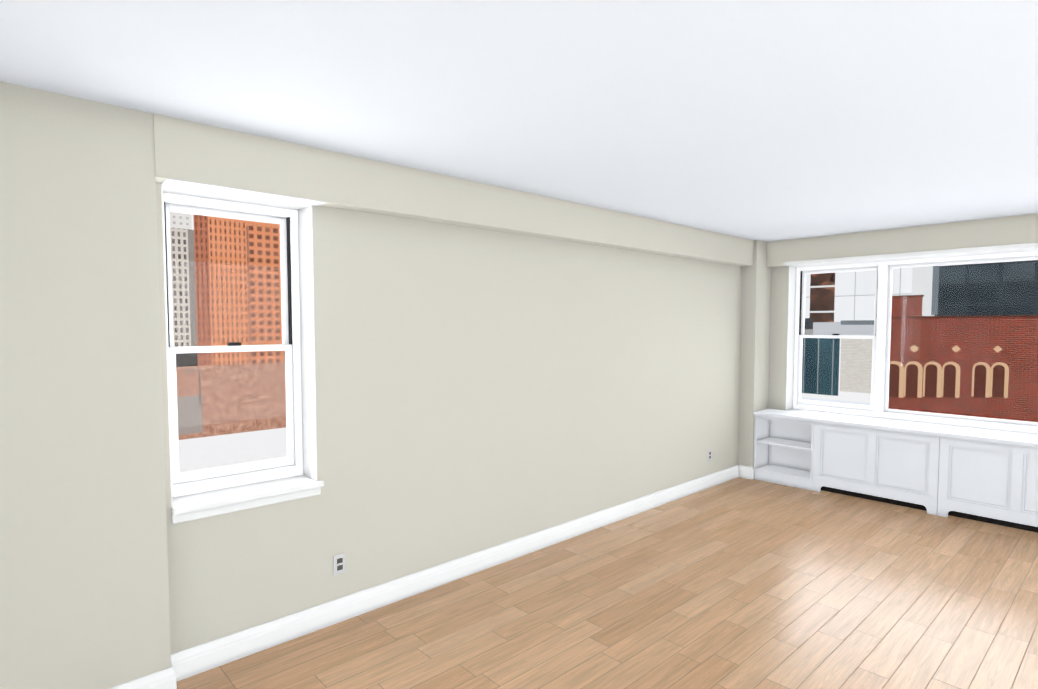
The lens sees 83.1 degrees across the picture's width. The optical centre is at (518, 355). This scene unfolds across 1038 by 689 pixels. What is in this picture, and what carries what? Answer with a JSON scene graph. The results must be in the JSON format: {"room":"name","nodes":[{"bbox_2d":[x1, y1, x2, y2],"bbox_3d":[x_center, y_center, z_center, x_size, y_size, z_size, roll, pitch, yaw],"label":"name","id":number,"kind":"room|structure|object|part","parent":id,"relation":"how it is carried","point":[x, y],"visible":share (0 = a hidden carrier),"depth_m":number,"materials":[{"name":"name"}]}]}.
{"room":"empty living room","nodes":[
{"label":"empty living room","id":0,"kind":"room"},
{"bbox_2d":[0,81,170,688],"bbox_3d":[-1.913,0.261,2.377,0.790,2.600,0.115,-3,4,-43],"label":"wall","id":1,"kind":"structure","parent":0,"point":[84,594],"depth_m":2.40,"materials":[{"name":"paint"}]},
{"bbox_2d":[156,182,741,653],"bbox_3d":[-0.274,0.165,4.205,8.500,2.600,0.360,-3,4,-43],"label":"wall","id":2,"kind":"structure","parent":0,"point":[478,390],"depth_m":3.87,"materials":[{"name":"paint"}]},
{"bbox_2d":[161,178,325,506],"bbox_3d":[-1.415,-0.052,3.005,0.725,1.500,0.401,-3,4,-43],"label":"window","id":3,"kind":"structure","parent":2,"relation":"in","point":[216,478],"depth_m":3.17,"materials":[{"name":"white plastic"}]},
{"bbox_2d":[164,202,292,346],"bbox_3d":[-1.506,-0.406,3.071,0.613,0.708,0.045,-3,4,-43],"label":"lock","id":4,"kind":"object","parent":3,"relation":"attached to","point":[289,286],"visible":0.81,"depth_m":3.26,"materials":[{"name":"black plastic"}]},
{"bbox_2d":[172,475,323,523],"bbox_3d":[-1.444,0.732,3.082,0.729,0.074,0.310,-3,4,-43],"label":"window sill","id":5,"kind":"structure","parent":2,"relation":"attached to","point":[208,503],"depth_m":2.98,"materials":[{"name":"white paint"}]},
{"bbox_2d":[334,553,345,575],"bbox_3d":[-1.018,1.183,3.322,0.070,0.114,0.006,-3,4,-43],"label":"electrical outlet","id":6,"kind":"object","parent":2,"relation":"attached to","point":[339,564],"visible":1,"depth_m":3.32,"materials":[{"name":"white plastic"}]},
{"bbox_2d":[109,465,753,688],"bbox_3d":[0.179,1.395,4.322,6.358,0.132,0.176,-3,4,-43],"label":"baseboard","id":7,"kind":"structure","parent":2,"relation":"attached to","point":[192,661],"depth_m":3.53,"materials":[{"name":"white paint"}]},
{"bbox_2d":[708,449,711,460],"bbox_3d":[1.984,1.033,6.081,0.070,0.114,0.006,-3,4,-43],"label":"electrical outlet","id":8,"kind":"object","parent":2,"relation":"attached to","point":[709,455],"visible":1,"depth_m":6.08,"materials":[{"name":"white plastic"}]},
{"bbox_2d":[0,0,1037,241],"bbox_3d":[1.405,-1.088,2.312,8.500,0.100,5.600,-3,4,-43],"label":"ceiling","id":9,"kind":"structure","parent":0,"point":[770,120],"depth_m":2.28,"materials":[{"name":"white paint"}]},
{"bbox_2d":[153,113,752,265],"bbox_3d":[0.433,-1.015,4.468,5.580,0.270,0.120,-3,4,-43],"label":"beam","id":10,"kind":"structure","parent":9,"relation":"attached to","point":[191,151],"depth_m":3.37,"materials":[{"name":"paint"}]},
{"bbox_2d":[767,213,1037,266],"bbox_3d":[4.345,-1.031,4.779,0.120,0.270,4.640,-3,4,-43],"label":"beam","id":11,"kind":"structure","parent":9,"relation":"attached to","point":[1011,230],"depth_m":5.45,"materials":[{"name":"paint"}]},
{"bbox_2d":[176,477,1037,688],"bbox_3d":[1.405,1.609,2.453,8.500,0.100,5.600,-3,4,-43],"label":"floor","id":12,"kind":"structure","parent":0,"point":[740,583],"depth_m":3.42,"materials":[{"name":"brown wood"}]},
{"bbox_2d":[738,240,770,466],"bbox_3d":[2.631,0.044,6.522,0.360,2.600,0.160,-3,4,-43],"label":"column","id":13,"kind":"structure","parent":12,"relation":"on","point":[755,335],"depth_m":6.41,"materials":[{"name":"paint"}]},
{"bbox_2d":[753,408,832,491],"bbox_3d":[2.927,1.001,6.263,0.336,0.714,0.688,-3,4,-43],"label":"bookshelf","id":14,"kind":"object","parent":12,"relation":"on","point":[787,445],"depth_m":6.32,"materials":[{"name":"white paint"}]},
{"bbox_2d":[821,416,956,516],"bbox_3d":[3.487,1.033,5.654,0.336,0.714,1.152,-3,4,-43],"label":"radiator cover","id":15,"kind":"object","parent":12,"relation":"on","point":[906,465],"depth_m":5.47,"materials":[{"name":"white paint"}]},
{"bbox_2d":[949,432,1037,532],"bbox_3d":[4.188,1.073,4.894,0.336,0.714,1.203,-3,4,-43],"label":"radiator cover","id":16,"kind":"object","parent":12,"relation":"on","point":[979,474],"depth_m":4.90,"materials":[{"name":"white paint"}]},
{"bbox_2d":[768,253,1024,432],"bbox_3d":[4.569,0.126,4.951,0.360,2.600,5.100,-3,4,-43],"label":"wall","id":17,"kind":"structure","parent":0,"point":[778,334],"depth_m":6.50,"materials":[{"name":"paint"}]},
{"bbox_2d":[783,243,1037,433],"bbox_3d":[4.051,-0.147,5.348,0.406,1.615,3.107,-3,4,-43],"label":"window","id":18,"kind":"structure","parent":17,"relation":"in","point":[884,411],"depth_m":5.91,"materials":[{"name":"white plastic"}]},
{"bbox_2d":[799,271,877,335],"bbox_3d":[3.389,-0.572,6.232,0.045,0.708,0.767,-3,4,-43],"label":"window frame","id":19,"kind":"structure","parent":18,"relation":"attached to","point":[801,303],"depth_m":6.50,"materials":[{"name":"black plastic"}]},
{"bbox_3d":[3.406,-0.195,6.268,0.042,1.394,0.701,-3,4,-43],"label":"window glass","id":20,"kind":"part","parent":18,"relation":"part of","materials":[{"name":"clear glass"}]},
{"label":"outside","id":21,"kind":"structure","parent":0,"visible":0},
{"bbox_2d":[170,228,190,346],"bbox_3d":[-50.867,-9.479,87.476,3.262,19.007,0.001,-3,4,-43],"label":"building","id":22,"kind":"structure","parent":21,"point":[182,310],"depth_m":87.62,"materials":[{"name":"white concrete"}]},
{"bbox_2d":[170,212,191,229],"bbox_3d":[-57.894,-26.358,99.171,4.142,10.680,0.001,-3,4,-43],"label":"tower","id":23,"kind":"structure","parent":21,"point":[177,221],"depth_m":99.64,"materials":[{"name":"white concrete"}]},
{"bbox_2d":[176,353,197,366],"bbox_3d":[-49.946,1.086,87.517,4.338,3.327,0.001,-3,4,-43],"label":"building","id":24,"kind":"structure","parent":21,"point":[187,362],"depth_m":87.65,"materials":[{"name":"grey concrete"}]},
{"bbox_2d":[177,395,202,434],"bbox_3d":[-31.625,5.654,55.647,2.760,3.611,0.001,-3,4,-43],"label":"street","id":25,"kind":"structure","parent":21,"point":[185,408],"depth_m":55.83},
{"bbox_2d":[188,229,196,345],"bbox_3d":[-49.212,-9.466,88.322,0.925,18.962,0.001,-3,4,-43],"label":"building","id":26,"kind":"structure","parent":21,"point":[191,256],"depth_m":88.25,"materials":[{"name":"grey concrete"}]},
{"bbox_2d":[199,370,200,407],"bbox_3d":[-30.246,3.155,55.427,0.116,3.600,0.001,-3,4,-43],"label":"lamp post","id":27,"kind":"object","parent":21,"point":[199,391],"depth_m":55.44,"materials":[{"name":"grey metal"}]},
{"bbox_2d":[193,214,211,365],"bbox_3d":[-45.490,-9.443,84.269,1.959,26.129,0.001,-3,4,-43],"label":"building","id":28,"kind":"structure","parent":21,"point":[203,339],"depth_m":84.22,"materials":[{"name":"orange brick"}]},
{"bbox_2d":[176,362,285,439],"bbox_3d":[-28.446,4.376,59.871,14.179,7.026,0.001,-3,4,-43],"label":"brick building","id":29,"kind":"structure","parent":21,"point":[262,420],"depth_m":59.61,"materials":[{"name":"red brick"}]},
{"bbox_2d":[178,214,286,472],"bbox_3d":[-63.819,-13.222,135.224,43.715,82.055,0.001,-3,4,-43],"label":"sky","id":30,"kind":"structure","parent":21,"point":[225,451],"depth_m":134.72,"materials":[{"name":"white"}]},
{"bbox_2d":[208,216,279,364],"bbox_3d":[-38.333,-9.723,85.406,12.439,26.656,0.001,-3,4,-43],"label":"building","id":31,"kind":"structure","parent":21,"point":[230,324],"depth_m":82.86,"materials":[{"name":"orange brick"}]},
{"bbox_2d":[246,226,251,363],"bbox_3d":[-37.140,-7.135,80.517,0.265,21.134,0.001,-3,4,-43],"label":"tan building wing edge","id":32,"kind":"structure","parent":21,"point":[248,279],"depth_m":80.45,"materials":[{"name":"orange brick"}]},
{"bbox_2d":[247,224,284,363],"bbox_3d":[-34.923,-7.372,83.228,6.712,21.766,0.001,-3,4,-43],"label":"building","id":33,"kind":"structure","parent":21,"point":[269,305],"depth_m":82.41,"materials":[{"name":"orange brick"}]},
{"bbox_2d":[804,329,812,334],"bbox_3d":[18.108,-1.584,39.490,0.001,0.416,6.600,-3,4,-43],"label":"band","id":34,"kind":"object","parent":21,"point":[808,331],"depth_m":38.48,"materials":[{"name":"white"}]},
{"bbox_2d":[805,318,812,328],"bbox_3d":[17.977,-2.224,41.078,0.001,0.782,5.081,-3,4,-43],"label":"band","id":35,"kind":"object","parent":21,"point":[810,324],"depth_m":39.38,"materials":[{"name":"grey"}]},
{"bbox_2d":[802,338,839,395],"bbox_3d":[18.328,0.516,40.100,0.001,3.917,6.682,-3,4,-43],"label":"glass","id":36,"kind":"object","parent":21,"point":[812,367],"depth_m":38.46,"materials":[{"name":"blue glass"}]},
{"bbox_2d":[810,311,833,312],"bbox_3d":[28.368,-4.120,54.811,0.001,0.172,2.171,-3,4,-43],"label":"bar","id":37,"kind":"object","parent":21,"point":[822,312],"depth_m":54.77,"materials":[{"name":"white"}]},
{"bbox_2d":[810,285,834,287],"bbox_3d":[28.368,-6.475,54.688,0.001,0.172,2.171,-3,4,-43],"label":"bar","id":38,"kind":"object","parent":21,"point":[822,286],"depth_m":54.66,"materials":[{"name":"white"}]},
{"bbox_2d":[810,273,834,321],"bbox_3d":[28.608,-5.693,55.207,0.001,5.220,2.190,-3,4,-43],"label":"window","id":39,"kind":"structure","parent":21,"point":[816,298],"depth_m":55.20,"materials":[{"name":"brown glass"}]},
{"bbox_2d":[813,322,873,334],"bbox_3d":[20.288,-1.687,36.373,0.001,0.803,3.811,-3,4,-43],"label":"roof","id":40,"kind":"structure","parent":21,"point":[850,329],"depth_m":36.59,"materials":[{"name":"white"}]},
{"bbox_2d":[840,335,872,392],"bbox_3d":[19.298,0.472,33.127,0.001,3.234,2.024,-3,4,-43],"label":"brick","id":41,"kind":"object","parent":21,"point":[859,364],"depth_m":33.26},
{"bbox_2d":[841,320,873,324],"bbox_3d":[20.496,-2.007,35.391,0.001,0.261,1.911,-3,4,-43],"label":"skylight","id":42,"kind":"object","parent":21,"point":[857,322],"depth_m":35.40,"materials":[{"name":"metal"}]},
{"bbox_2d":[805,267,912,347],"bbox_3d":[27.374,-9.128,59.328,0.001,16.485,24.266,-3,4,-43],"label":"building","id":43,"kind":"structure","parent":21,"point":[865,289],"depth_m":54.74,"materials":[{"name":"white"}]},
{"bbox_2d":[891,297,922,315],"bbox_3d":[17.106,-2.180,26.058,0.001,0.964,1.439,-3,4,-43],"label":"brick chimney","id":44,"kind":"object","parent":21,"point":[904,310],"depth_m":25.96,"materials":[{"name":"red brick"}]},
{"bbox_2d":[892,295,923,297],"bbox_3d":[16.995,-2.628,25.860,0.001,0.082,1.522,-3,4,-43],"label":"chimney cap","id":45,"kind":"object","parent":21,"point":[908,296],"depth_m":25.72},
{"bbox_2d":[801,259,1037,402],"bbox_3d":[77.047,-19.390,137.829,0.001,60.188,89.041,-3,4,-43],"label":"sky","id":46,"kind":"structure","parent":21,"point":[858,397],"depth_m":138.68,"materials":[{"name":"white"}]},
{"bbox_2d":[912,266,933,315],"bbox_3d":[29.399,-6.307,42.484,0.001,7.993,1.413,-3,4,-43],"label":"building","id":47,"kind":"structure","parent":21,"point":[919,274],"depth_m":42.51,"materials":[{"name":"white concrete"}]},
{"bbox_2d":[931,266,938,314],"bbox_3d":[29.309,-4.656,41.190,0.001,3.565,0.380,-3,4,-43],"label":"pipe","id":48,"kind":"object","parent":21,"point":[935,290],"depth_m":41.19,"materials":[{"name":"metal"}]},
{"bbox_2d":[889,364,1004,397],"bbox_3d":[17.910,1.111,24.763,0.001,1.639,4.079,-3,4,-43],"label":"windows","id":49,"kind":"structure","parent":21,"point":[979,386],"depth_m":24.71,"materials":[{"name":"beige stone"}]},
{"bbox_2d":[890,361,1008,397],"bbox_3d":[18.048,1.053,24.906,0.001,1.740,4.308,-3,4,-43],"label":"arches","id":50,"kind":"object","parent":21,"point":[940,370],"depth_m":24.93,"materials":[{"name":"beige stone"}]},
{"bbox_2d":[910,345,1001,352],"bbox_3d":[18.273,-0.276,24.592,0.001,0.394,3.186,-3,4,-43],"label":"diamond","id":51,"kind":"object","parent":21,"point":[916,348],"depth_m":24.55,"materials":[{"name":"beige stone"}]},
{"bbox_2d":[888,318,1037,421],"bbox_3d":[19.480,0.511,24.059,0.001,4.251,8.128,-3,4,-43],"label":"brick building","id":52,"kind":"structure","parent":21,"point":[966,330],"depth_m":24.53,"materials":[{"name":"red brick"}]},
{"bbox_2d":[891,315,1037,318],"bbox_3d":[19.216,-1.581,23.645,0.001,0.095,8.072,-3,4,-43],"label":"cap","id":53,"kind":"object","parent":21,"point":[994,316],"depth_m":24.19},
{"bbox_2d":[934,260,1037,315],"bbox_3d":[35.469,-4.629,43.362,0.001,4.547,7.718,-3,4,-43],"label":"building","id":54,"kind":"structure","parent":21,"point":[945,280],"depth_m":43.71,"materials":[{"name":"black glass"}]}
]}

